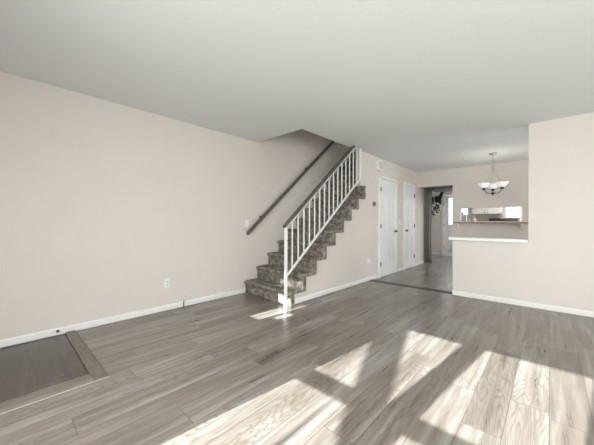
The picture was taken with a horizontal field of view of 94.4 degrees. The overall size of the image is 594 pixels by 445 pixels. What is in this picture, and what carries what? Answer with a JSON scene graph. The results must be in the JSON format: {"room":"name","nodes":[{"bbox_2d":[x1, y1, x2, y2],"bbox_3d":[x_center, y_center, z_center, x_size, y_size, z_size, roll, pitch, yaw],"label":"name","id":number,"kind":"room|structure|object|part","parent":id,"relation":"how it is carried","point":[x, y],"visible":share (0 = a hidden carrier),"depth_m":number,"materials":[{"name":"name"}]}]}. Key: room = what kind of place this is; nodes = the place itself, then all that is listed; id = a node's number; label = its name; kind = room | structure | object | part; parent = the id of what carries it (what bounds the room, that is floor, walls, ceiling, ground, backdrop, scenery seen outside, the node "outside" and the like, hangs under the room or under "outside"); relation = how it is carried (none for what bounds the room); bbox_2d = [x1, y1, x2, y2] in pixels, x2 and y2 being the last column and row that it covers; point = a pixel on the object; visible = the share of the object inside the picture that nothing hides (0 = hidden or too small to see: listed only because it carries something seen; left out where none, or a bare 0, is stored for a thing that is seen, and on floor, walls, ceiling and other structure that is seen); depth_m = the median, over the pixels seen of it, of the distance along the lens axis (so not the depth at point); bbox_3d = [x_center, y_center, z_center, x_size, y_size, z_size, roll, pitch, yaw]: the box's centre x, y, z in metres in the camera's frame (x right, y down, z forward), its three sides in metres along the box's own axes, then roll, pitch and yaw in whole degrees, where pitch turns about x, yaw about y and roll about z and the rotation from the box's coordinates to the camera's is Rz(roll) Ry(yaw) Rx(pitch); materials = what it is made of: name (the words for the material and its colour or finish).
{"room":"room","nodes":[
{"label":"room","id":0,"kind":"room"},
{"bbox_2d":[0,71,358,347],"bbox_3d":[0.515,-1.380,5.903,0.120,5.000,11.620,0,0,43],"label":"wall","id":1,"kind":"structure","parent":0,"point":[103,202],"depth_m":3.12,"materials":[{"name":"beige paint"}]},
{"bbox_2d":[0,288,245,346],"bbox_3d":[-2.058,1.068,3.015,0.014,0.062,3.658,0,0,43],"label":"baseboard","id":2,"kind":"structure","parent":1,"relation":"attached to","point":[42,334],"depth_m":2.99,"materials":[{"name":"white paint"}]},
{"bbox_2d":[164,278,169,287],"bbox_3d":[-1.639,0.764,3.472,0.010,0.116,0.072,0,0,43],"label":"wall outlet","id":3,"kind":"object","parent":1,"relation":"attached to","point":[167,280],"visible":1,"depth_m":3.47,"materials":[{"name":"white plastic"}]},
{"bbox_2d":[247,141,334,234],"bbox_3d":[0.231,-1.105,5.443,0.084,2.605,3.020,0,0,43],"label":"wall handrail","id":4,"kind":"object","parent":1,"relation":"attached to","point":[289,188],"visible":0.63,"depth_m":4.95,"materials":[{"name":"brown wood"}]},
{"bbox_2d":[0,0,593,171],"bbox_3d":[2.126,-1.495,2.424,7.160,0.360,8.680,0,0,43],"label":"ceiling","id":5,"kind":"structure","parent":0,"point":[414,85],"depth_m":2.31,"materials":[{"name":"white paint"}]},
{"bbox_2d":[478,152,508,194],"bbox_3d":[3.719,-0.909,5.196,0.488,0.800,0.469,0,0,43],"label":"chandelier","id":6,"kind":"object","parent":5,"relation":"hanging from","point":[501,185],"visible":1,"depth_m":5.15,"materials":[{"name":"frosted white glass"},{"name":"dark bronze metal"}]},
{"bbox_3d":[3.533,-0.696,5.195,0.208,0.087,0.208,0,0,20],"label":"lamp shade","id":7,"kind":"part","parent":6,"relation":"part of","materials":[{"name":"white glass"}]},
{"bbox_3d":[3.782,-0.695,5.309,0.208,0.087,0.208,0,0,-25],"label":"lamp shade","id":8,"kind":"part","parent":6,"relation":"part of","materials":[{"name":"white glass"}]},
{"bbox_3d":[3.755,-0.695,5.036,0.208,0.087,0.208,0,0,20],"label":"lamp shade","id":9,"kind":"part","parent":6,"relation":"part of","materials":[{"name":"white glass"}]},
{"bbox_2d":[0,254,593,444],"bbox_3d":[3.152,1.178,3.551,7.160,0.102,11.740,0,0,43],"label":"floor","id":10,"kind":"structure","parent":0,"point":[369,362],"depth_m":2.02,"materials":[{"name":"grey wood"}]},
{"bbox_2d":[0,374,92,413],"bbox_3d":[-1.952,1.100,1.428,0.120,0.022,1.445,0,0,43],"label":"trim","id":11,"kind":"structure","parent":10,"relation":"on","point":[5,406],"depth_m":1.76,"materials":[{"name":"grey wood"}]},
{"bbox_2d":[0,376,108,414],"bbox_3d":[-1.876,1.109,1.419,0.002,0.005,1.535,0,0,43],"label":"trim","id":12,"kind":"structure","parent":10,"relation":"on","point":[108,376],"depth_m":1.75,"materials":[{"name":"beige wood"}]},
{"bbox_2d":[65,330,107,380],"bbox_3d":[-1.836,1.101,2.364,1.218,0.022,0.090,0,0,43],"label":"trim","id":13,"kind":"structure","parent":10,"relation":"on","point":[89,361],"depth_m":2.24,"materials":[{"name":"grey wood"}]},
{"bbox_2d":[244,158,365,306],"bbox_3d":[0.597,-0.180,5.132,1.049,2.600,3.197,0,0,43],"label":"carpeted staircase","id":14,"kind":"structure","parent":10,"relation":"on","point":[268,284],"depth_m":4.52,"materials":[{"name":"carpet"}]},
{"bbox_2d":[283,146,361,309],"bbox_3d":[0.484,-0.105,4.216,0.058,2.449,1.921,0,0,43],"label":"stair railing","id":15,"kind":"object","parent":10,"relation":"on","point":[306,201],"visible":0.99,"depth_m":3.96,"materials":[{"name":"white paint"}]},
{"bbox_3d":[-0.144,0.595,3.532,0.030,1.044,0.030,0,0,43],"label":"newel post","id":16,"kind":"part","parent":15,"relation":"part of","materials":[{"name":"white paint"}]},
{"bbox_3d":[0.410,-0.629,4.134,0.058,1.401,1.697,0,0,43],"label":"handrail","id":17,"kind":"part","parent":15,"relation":"part of","materials":[{"name":"wood"}]},
{"bbox_3d":[0.424,-0.615,4.144,0.026,1.411,1.708,0,0,43],"label":"rail","id":18,"kind":"part","parent":15,"relation":"part of","materials":[{"name":"white paint"}]},
{"bbox_3d":[0.491,-0.042,4.220,0.024,1.486,1.832,0,0,43],"label":"rail","id":19,"kind":"part","parent":15,"relation":"part of","materials":[{"name":"white paint"}]},
{"bbox_3d":[1.128,-1.036,4.909,0.034,0.563,0.034,0,0,43],"label":"newel post","id":20,"kind":"part","parent":15,"relation":"part of","materials":[{"name":"white paint"}]},
{"bbox_2d":[369,279,451,293],"bbox_3d":[1.972,1.118,4.860,1.446,0.013,0.150,0,0,43],"label":"trim","id":21,"kind":"structure","parent":10,"relation":"on","point":[373,280],"depth_m":4.78,"materials":[{"name":"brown wood"}]},
{"bbox_2d":[489,218,518,220],"bbox_3d":[6.103,0.494,8.161,0.760,1.250,0.682,0,0,43],"label":"range","id":22,"kind":"object","parent":10,"relation":"on","point":[490,219],"visible":0.08,"depth_m":8.38,"materials":[{"name":"metal"}]},
{"bbox_2d":[294,151,423,303],"bbox_3d":[1.680,-0.096,5.683,0.100,2.440,5.260,0,0,43],"label":"wall","id":23,"kind":"structure","parent":0,"point":[346,261],"depth_m":5.16,"materials":[{"name":"beige paint"}]},
{"bbox_2d":[294,275,376,303],"bbox_3d":[0.761,1.078,4.603,0.014,0.062,2.428,0,0,43],"label":"baseboard","id":24,"kind":"structure","parent":23,"relation":"attached to","point":[304,298],"depth_m":4.36,"materials":[{"name":"white paint"}]},
{"bbox_2d":[376,159,381,170],"bbox_3d":[1.659,-1.154,5.542,0.054,0.215,0.150,0,0,43],"label":"door chime","id":25,"kind":"object","parent":23,"relation":"attached to","point":[378,162],"visible":1,"depth_m":5.50,"materials":[{"name":"white plastic"}]},
{"bbox_2d":[378,175,397,277],"bbox_3d":[1.967,0.085,5.860,0.081,2.080,0.885,0,0,43],"label":"door","id":26,"kind":"structure","parent":23,"relation":"in","point":[387,187],"depth_m":5.83,"materials":[{"name":"white paint"}]},
{"bbox_2d":[403,182,414,269],"bbox_3d":[2.776,0.088,6.740,0.081,2.080,0.720,0,0,43],"label":"door","id":27,"kind":"structure","parent":23,"relation":"in","point":[408,189],"depth_m":6.72,"materials":[{"name":"white paint"}]},
{"bbox_2d":[423,185,452,191],"bbox_3d":[4.121,-1.118,7.565,0.940,0.380,1.590,0,0,43],"label":"ceiling","id":28,"kind":"structure","parent":0,"point":[444,189],"depth_m":7.72,"materials":[{"name":"paint"}]},
{"bbox_2d":[424,189,504,254],"bbox_3d":[6.766,-0.158,8.125,6.080,2.600,0.120,0,0,43],"label":"wall","id":29,"kind":"structure","parent":0,"point":[436,229],"depth_m":9.66,"materials":[{"name":"beige paint"}]},
{"bbox_2d":[432,191,439,195],"bbox_3d":[4.784,-1.030,9.705,0.500,0.190,0.239,0,0,43],"label":"trim","id":30,"kind":"structure","parent":29,"relation":"attached to","point":[433,192],"depth_m":9.53,"materials":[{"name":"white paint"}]},
{"bbox_2d":[442,193,474,254],"bbox_3d":[5.418,0.072,9.261,0.980,2.130,0.112,0,0,43],"label":"door","id":31,"kind":"structure","parent":29,"relation":"in","point":[446,228],"depth_m":9.49,"materials":[{"name":"white paint"}]},
{"bbox_3d":[5.426,-0.383,9.268,0.630,0.970,0.012,0,0,43],"label":"lite frame","id":32,"kind":"part","parent":31,"relation":"part of","materials":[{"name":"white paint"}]},
{"bbox_2d":[472,207,501,213],"bbox_3d":[5.923,-0.636,8.581,0.740,0.750,0.350,0,0,43],"label":"upper cabinet","id":33,"kind":"object","parent":29,"relation":"attached to","point":[498,210],"visible":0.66,"depth_m":8.45,"materials":[{"name":"beige paint"}]},
{"bbox_3d":[5.697,-0.637,8.605,0.358,0.734,0.021,0,0,43],"label":"door","id":34,"kind":"part","parent":33,"relation":"part of","materials":[{"name":"beige paint"}]},
{"bbox_3d":[5.966,-0.636,8.357,0.358,0.734,0.021,0,0,43],"label":"door","id":35,"kind":"part","parent":33,"relation":"part of","materials":[{"name":"beige paint"}]},
{"bbox_2d":[505,207,521,220],"bbox_3d":[6.616,-0.359,8.257,0.600,0.900,0.070,0,0,43],"label":"window","id":36,"kind":"structure","parent":29,"relation":"in","point":[512,210],"depth_m":8.31,"materials":[{"name":"white paint"}]},
{"bbox_2d":[417,160,528,268],"bbox_3d":[4.692,0.414,5.873,6.080,3.440,0.120,0,0,43],"label":"wall","id":37,"kind":"structure","parent":0,"point":[467,193],"depth_m":6.20,"materials":[{"name":"beige paint"}]},
{"bbox_2d":[424,187,452,262],"bbox_3d":[3.832,0.094,7.347,0.824,2.035,0.104,0,0,43],"label":"door frame","id":38,"kind":"structure","parent":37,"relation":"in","point":[427,193],"depth_m":7.56,"materials":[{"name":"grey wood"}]},
{"bbox_2d":[453,222,527,229],"bbox_3d":[4.248,0.072,6.112,1.380,0.168,0.129,0,0,43],"label":"ledge shelf","id":39,"kind":"object","parent":37,"relation":"attached to","point":[457,223],"visible":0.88,"depth_m":6.04,"materials":[{"name":"brown wood"}]},
{"bbox_2d":[453,112,593,317],"bbox_3d":[4.119,-0.088,2.788,4.510,2.440,0.120,0,0,43],"label":"wall","id":40,"kind":"structure","parent":0,"point":[561,150],"depth_m":3.51,"materials":[{"name":"beige paint"}]},
{"bbox_2d":[448,237,527,242],"bbox_3d":[2.770,0.249,4.027,0.948,0.043,0.220,0,0,43],"label":"trim","id":41,"kind":"structure","parent":40,"relation":"on","point":[449,238],"depth_m":3.92,"materials":[{"name":"white paint"}]},
{"bbox_2d":[452,290,593,316],"bbox_3d":[4.070,1.089,2.738,4.510,0.062,0.014,0,0,43],"label":"baseboard","id":42,"kind":"structure","parent":40,"relation":"attached to","point":[472,295],"depth_m":3.65,"materials":[{"name":"white paint"}]},
{"bbox_3d":[6.058,-1.381,6.701,6.960,0.160,2.940,0,0,43],"label":"ceiling","id":43,"kind":"structure","parent":0,"visible":0},
{"bbox_2d":[432,192,443,216],"bbox_3d":[4.824,-0.747,9.376,0.415,1.117,0.110,0,0,43],"label":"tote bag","id":44,"kind":"object","parent":43,"relation":"hanging from","point":[436,207],"visible":0.9,"depth_m":9.37,"materials":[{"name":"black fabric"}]},
{"label":"outside","id":45,"kind":"structure","parent":0,"visible":0},
{"bbox_3d":[12.050,1.395,13.110,30.000,0.230,14.380,0,0,43],"label":"floor","id":46,"kind":"structure","parent":45,"visible":0},
{"bbox_2d":[462,213,520,220],"bbox_3d":[9.144,0.420,10.684,4.890,1.700,0.110,0,0,43],"label":"fence","id":47,"kind":"object","parent":46,"relation":"on","point":[516,215],"visible":0.05,"depth_m":11.12,"materials":[{"name":"paint"}]}
]}

